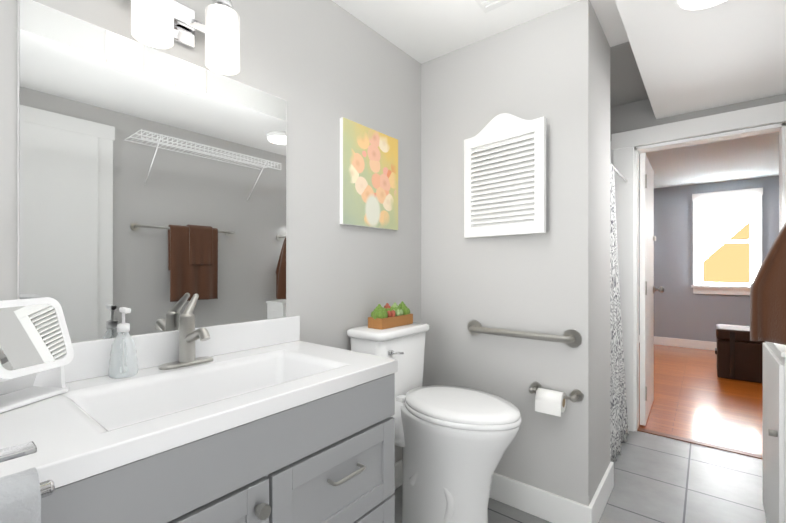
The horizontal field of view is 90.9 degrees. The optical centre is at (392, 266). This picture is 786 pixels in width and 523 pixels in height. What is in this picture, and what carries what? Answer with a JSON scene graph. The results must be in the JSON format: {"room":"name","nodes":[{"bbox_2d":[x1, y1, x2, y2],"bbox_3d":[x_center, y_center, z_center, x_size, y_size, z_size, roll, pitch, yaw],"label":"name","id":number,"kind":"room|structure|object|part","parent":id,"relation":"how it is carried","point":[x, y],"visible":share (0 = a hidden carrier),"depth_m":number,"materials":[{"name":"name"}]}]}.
{"room":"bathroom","nodes":[
{"label":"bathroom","id":0,"kind":"room"},
{"bbox_2d":[0,0,420,462],"bbox_3d":[-0.384,0.000,1.659,0.100,2.360,4.380,0,0,39],"label":"wall","id":1,"kind":"structure","parent":0,"point":[321,67],"depth_m":1.67,"materials":[{"name":"grey paint"}]},
{"bbox_2d":[17,0,285,342],"bbox_3d":[-0.662,-0.223,1.228,0.007,0.861,0.766,0,0,39],"label":"wall mirror","id":2,"kind":"object","parent":1,"relation":"attached to","point":[151,187],"visible":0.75,"depth_m":1.13,"materials":[{"name":"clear mirror"}]},
{"bbox_2d":[128,0,239,74],"bbox_3d":[-0.619,-0.723,1.153,0.168,0.205,0.300,0,0,39],"label":"light","id":3,"kind":"object","parent":1,"relation":"attached to","point":[162,24],"visible":1,"depth_m":1.16,"materials":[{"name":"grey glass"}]},
{"bbox_3d":[-0.655,-0.705,1.055,0.100,0.170,0.100,0,0,39],"label":"lamp shade","id":4,"kind":"part","parent":3,"relation":"part of","materials":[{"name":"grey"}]},
{"bbox_3d":[-0.531,-0.705,1.208,0.100,0.170,0.100,0,0,39],"label":"lamp shade","id":5,"kind":"part","parent":3,"relation":"part of","materials":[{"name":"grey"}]},
{"bbox_2d":[340,117,397,230],"bbox_3d":[-0.107,-0.430,1.899,0.022,0.480,0.400,0,0,39],"label":"picture","id":6,"kind":"object","parent":1,"relation":"attached to","point":[368,177],"visible":0.96,"depth_m":1.86,"materials":[{"name":"multicoloured"}]},
{"bbox_2d":[395,459,402,488],"bbox_3d":[-0.778,1.115,1.080,0.016,0.130,2.984,0,0,39],"label":"baseboard","id":7,"kind":"structure","parent":1,"relation":"attached to","point":[398,474],"depth_m":2.06,"materials":[{"name":"white"}]},
{"bbox_2d":[421,0,609,505],"bbox_3d":[0.668,0.000,2.171,0.890,2.360,0.500,0,0,39],"label":"wall","id":8,"kind":"structure","parent":0,"point":[553,67],"depth_m":1.88,"materials":[{"name":"grey paint"}]},
{"bbox_2d":[464,113,545,237],"bbox_3d":[0.534,-0.447,1.899,0.025,0.595,0.438,0,0,-43],"label":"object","id":9,"kind":"structure","parent":8,"relation":"in","point":[498,203],"depth_m":1.87,"materials":[{"name":"white wood"}]},
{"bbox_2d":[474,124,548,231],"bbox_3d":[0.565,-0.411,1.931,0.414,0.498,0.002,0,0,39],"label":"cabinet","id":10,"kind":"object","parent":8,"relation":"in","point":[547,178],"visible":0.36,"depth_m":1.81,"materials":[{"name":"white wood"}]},
{"bbox_2d":[467,320,581,347],"bbox_3d":[0.598,0.324,1.861,0.560,0.080,0.066,0,0,39],"label":"grab rail","id":11,"kind":"object","parent":8,"relation":"attached to","point":[571,338],"visible":1,"depth_m":1.79,"materials":[{"name":"silver metal"}]},
{"bbox_2d":[489,473,591,522],"bbox_3d":[0.512,1.115,1.965,0.906,0.130,0.016,0,0,39],"label":"baseboard","id":12,"kind":"structure","parent":8,"relation":"attached to","point":[543,504],"depth_m":1.82,"materials":[{"name":"white wood"}]},
{"bbox_2d":[529,382,583,416],"bbox_3d":[0.717,0.599,1.738,0.232,0.100,0.107,0,0,39],"label":"toilet paper holder","id":13,"kind":"object","parent":8,"relation":"attached to","point":[550,402],"visible":1,"depth_m":1.71,"materials":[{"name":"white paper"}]},
{"bbox_2d":[589,462,613,522],"bbox_3d":[1.020,1.115,1.885,0.016,0.130,0.500,0,0,39],"label":"baseboard","id":14,"kind":"structure","parent":8,"relation":"attached to","point":[598,502],"depth_m":1.86,"materials":[{"name":"white wood"}]},
{"bbox_2d":[610,163,628,461],"bbox_3d":[1.414,0.276,2.454,0.074,1.785,0.872,0,0,39],"label":"shower curtain","id":15,"kind":"object","parent":8,"relation":"hanging from","point":[619,433],"visible":0.5,"depth_m":2.33,"materials":[{"name":"fabric"}]},
{"bbox_3d":[1.414,-0.610,2.455,0.014,0.014,0.872,0,0,39],"label":"rod","id":16,"kind":"part","parent":15,"relation":"part of","materials":[{"name":"white"}]},
{"bbox_2d":[332,0,778,189],"bbox_3d":[1.835,-1.220,2.332,6.700,0.080,8.420,0,0,39],"label":"ceiling","id":17,"kind":"structure","parent":0,"point":[421,31],"depth_m":1.98,"materials":[{"name":"white paint"}]},
{"bbox_2d":[475,0,513,12],"bbox_3d":[0.461,-1.171,1.638,0.240,0.017,0.190,0,0,39],"label":"ceiling vent","id":18,"kind":"object","parent":17,"relation":"in","point":[486,6],"visible":1,"depth_m":1.72,"materials":[{"name":"white plastic"}]},
{"bbox_2d":[610,42,648,106],"bbox_3d":[1.154,-1.178,2.666,1.020,0.004,0.880,0,0,39],"label":"shower ceiling","id":19,"kind":"structure","parent":17,"relation":"attached to","point":[626,84],"depth_m":2.42,"materials":[{"name":"grey paint"}]},
{"bbox_2d":[393,431,766,522],"bbox_3d":[0.322,1.210,1.060,1.950,0.060,4.540,0,0,39],"label":"floor","id":20,"kind":"structure","parent":0,"point":[659,479],"depth_m":2.05,"materials":[{"name":"grey tile"}]},
{"bbox_2d":[0,441,54,522],"bbox_3d":[-0.663,0.704,0.155,0.280,0.950,0.812,0,0,39],"label":"towel rack","id":21,"kind":"object","parent":20,"relation":"on","point":[23,493],"visible":1,"depth_m":0.45,"materials":[{"name":"silver metal"}]},
{"bbox_2d":[0,467,40,522],"bbox_3d":[-0.572,0.470,0.298,0.068,0.449,0.443,0,0,39],"label":"towel","id":22,"kind":"object","parent":21,"relation":"hanging from","point":[20,492],"depth_m":0.44,"materials":[{"name":"grey fabric"}]},
{"bbox_2d":[0,294,397,522],"bbox_3d":[-0.467,0.633,1.038,0.547,1.094,0.930,0,0,39],"label":"bathroom vanity","id":23,"kind":"object","parent":20,"relation":"on","point":[275,420],"visible":1,"depth_m":0.95,"materials":[{"name":"grey"}]},
{"bbox_2d":[0,297,73,412],"bbox_3d":[-0.821,0.185,0.848,0.114,0.226,0.164,0,0,9],"label":"makeup mirror","id":24,"kind":"object","parent":23,"relation":"on","point":[34,336],"visible":0.96,"depth_m":0.85,"materials":[{"name":"white plastic"}]},
{"bbox_2d":[108,307,137,378],"bbox_3d":[-0.735,0.205,1.055,0.069,0.186,0.066,0,0,39],"label":"soap dispenser","id":25,"kind":"object","parent":23,"relation":"on","point":[123,327],"visible":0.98,"depth_m":1.05,"materials":[{"name":"white"}]},
{"bbox_2d":[347,322,520,522],"bbox_3d":[0.186,0.732,1.673,0.737,0.896,0.388,0,0,39],"label":"toilet","id":26,"kind":"object","parent":20,"relation":"on","point":[453,442],"visible":0.96,"depth_m":1.54,"materials":[{"name":"white ceramic"}]},
{"bbox_2d":[368,301,412,329],"bbox_3d":[-0.008,0.228,1.844,0.084,0.110,0.253,0,0,39],"label":"crate","id":27,"kind":"object","parent":26,"relation":"on","point":[387,315],"visible":1,"depth_m":1.79,"materials":[{"name":"brown wood"}]},
{"bbox_2d":[637,427,762,458],"bbox_3d":[2.054,1.177,2.565,0.735,0.006,0.060,0,0,39],"label":"threshold","id":28,"kind":"object","parent":20,"relation":"on","point":[736,451],"visible":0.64,"depth_m":2.56,"materials":[{"name":"brown wood"}]},
{"bbox_2d":[763,341,785,522],"bbox_3d":[1.668,0.742,1.553,0.271,0.875,0.624,0,0,39],"label":"base cabinet","id":29,"kind":"object","parent":20,"relation":"on","point":[774,429],"visible":0.79,"depth_m":1.51,"materials":[{"name":"white wood"}]},
{"bbox_2d":[610,94,785,146],"bbox_3d":[1.678,0.001,2.884,1.760,2.360,0.120,0,0,39],"label":"wall","id":30,"kind":"structure","parent":0,"point":[643,115],"depth_m":2.71,"materials":[{"name":"grey paint"}]},
{"bbox_2d":[610,141,612,164],"bbox_3d":[1.333,0.131,3.077,0.780,2.100,0.010,0,0,39],"label":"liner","id":31,"kind":"object","parent":30,"relation":"attached to","point":[611,156],"visible":0.07,"depth_m":2.85,"materials":[{"name":"white"}]},
{"bbox_2d":[639,153,663,425],"bbox_3d":[2.050,0.169,3.120,0.196,2.000,0.725,0,0,38],"label":"door","id":32,"kind":"structure","parent":30,"relation":"in","point":[647,289],"depth_m":2.90,"materials":[{"name":"painted wood"},{"name":"brushed nickel"}]},
{"bbox_2d":[611,101,785,431],"bbox_3d":[2.036,0.105,2.578,1.000,2.150,0.144,0,0,39],"label":"door frame","id":33,"kind":"structure","parent":30,"relation":"attached to","point":[623,161],"depth_m":2.76,"materials":[{"name":"white wood"}]},
{"bbox_2d":[615,0,785,118],"bbox_3d":[0.731,-1.101,0.756,0.730,0.160,4.380,0,0,39],"label":"ceiling","id":34,"kind":"structure","parent":0,"point":[727,52],"depth_m":1.84,"materials":[{"name":"white paint"}]},
{"bbox_2d":[675,0,725,9],"bbox_3d":[1.145,-1.000,1.385,0.220,0.040,0.220,0,0,39],"label":"recessed light","id":35,"kind":"object","parent":34,"relation":"in","point":[692,4],"visible":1,"depth_m":1.45,"materials":[{"name":"white"}]},
{"bbox_2d":[639,343,762,454],"bbox_3d":[3.259,1.211,4.086,6.700,0.060,3.860,0,0,39],"label":"floor","id":36,"kind":"structure","parent":0,"point":[696,398],"depth_m":3.35,"materials":[{"name":"brown wood"}]},
{"bbox_2d":[715,324,764,383],"bbox_3d":[3.859,0.921,4.054,0.744,0.520,0.470,0,0,39],"label":"wicker trunk","id":37,"kind":"object","parent":36,"relation":"on","point":[738,352],"visible":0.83,"depth_m":4.00,"materials":[{"name":"black"}]},
{"bbox_2d":[639,175,778,341],"bbox_3d":[4.449,0.002,5.555,6.700,2.360,0.120,0,0,39],"label":"wall","id":38,"kind":"structure","parent":0,"point":[677,308],"depth_m":5.62,"materials":[{"name":"grey paint"}]},
{"bbox_2d":[639,335,716,350],"bbox_3d":[4.407,1.122,5.501,6.500,0.120,0.016,0,0,39],"label":"baseboard","id":39,"kind":"structure","parent":38,"relation":"attached to","point":[695,344],"depth_m":5.62,"materials":[{"name":"white wood"}]},
{"bbox_2d":[691,187,762,294],"bbox_3d":[4.616,-0.323,5.364,0.760,1.430,0.137,0,0,39],"label":"window","id":40,"kind":"structure","parent":38,"relation":"in","point":[752,203],"depth_m":5.34,"materials":[{"name":"white"}]},
{"label":"outside","id":41,"kind":"structure","parent":0,"visible":0},
{"bbox_2d":[703,209,749,282],"bbox_3d":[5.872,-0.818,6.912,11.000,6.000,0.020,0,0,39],"label":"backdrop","id":42,"kind":"structure","parent":41,"point":[728,262],"depth_m":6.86,"materials":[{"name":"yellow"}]},
{"bbox_3d":[1.053,-0.001,0.494,0.100,2.360,4.380,0,0,39],"label":"wall","id":43,"kind":"structure","parent":0,"visible":0},
{"bbox_2d":[750,223,785,344],"bbox_3d":[1.533,-0.006,1.403,0.352,0.594,0.100,0,0,39],"label":"towel","id":44,"kind":"object","parent":43,"relation":"attached to","point":[768,306],"visible":1,"depth_m":1.48,"materials":[{"name":"brown fabric"}]}
]}

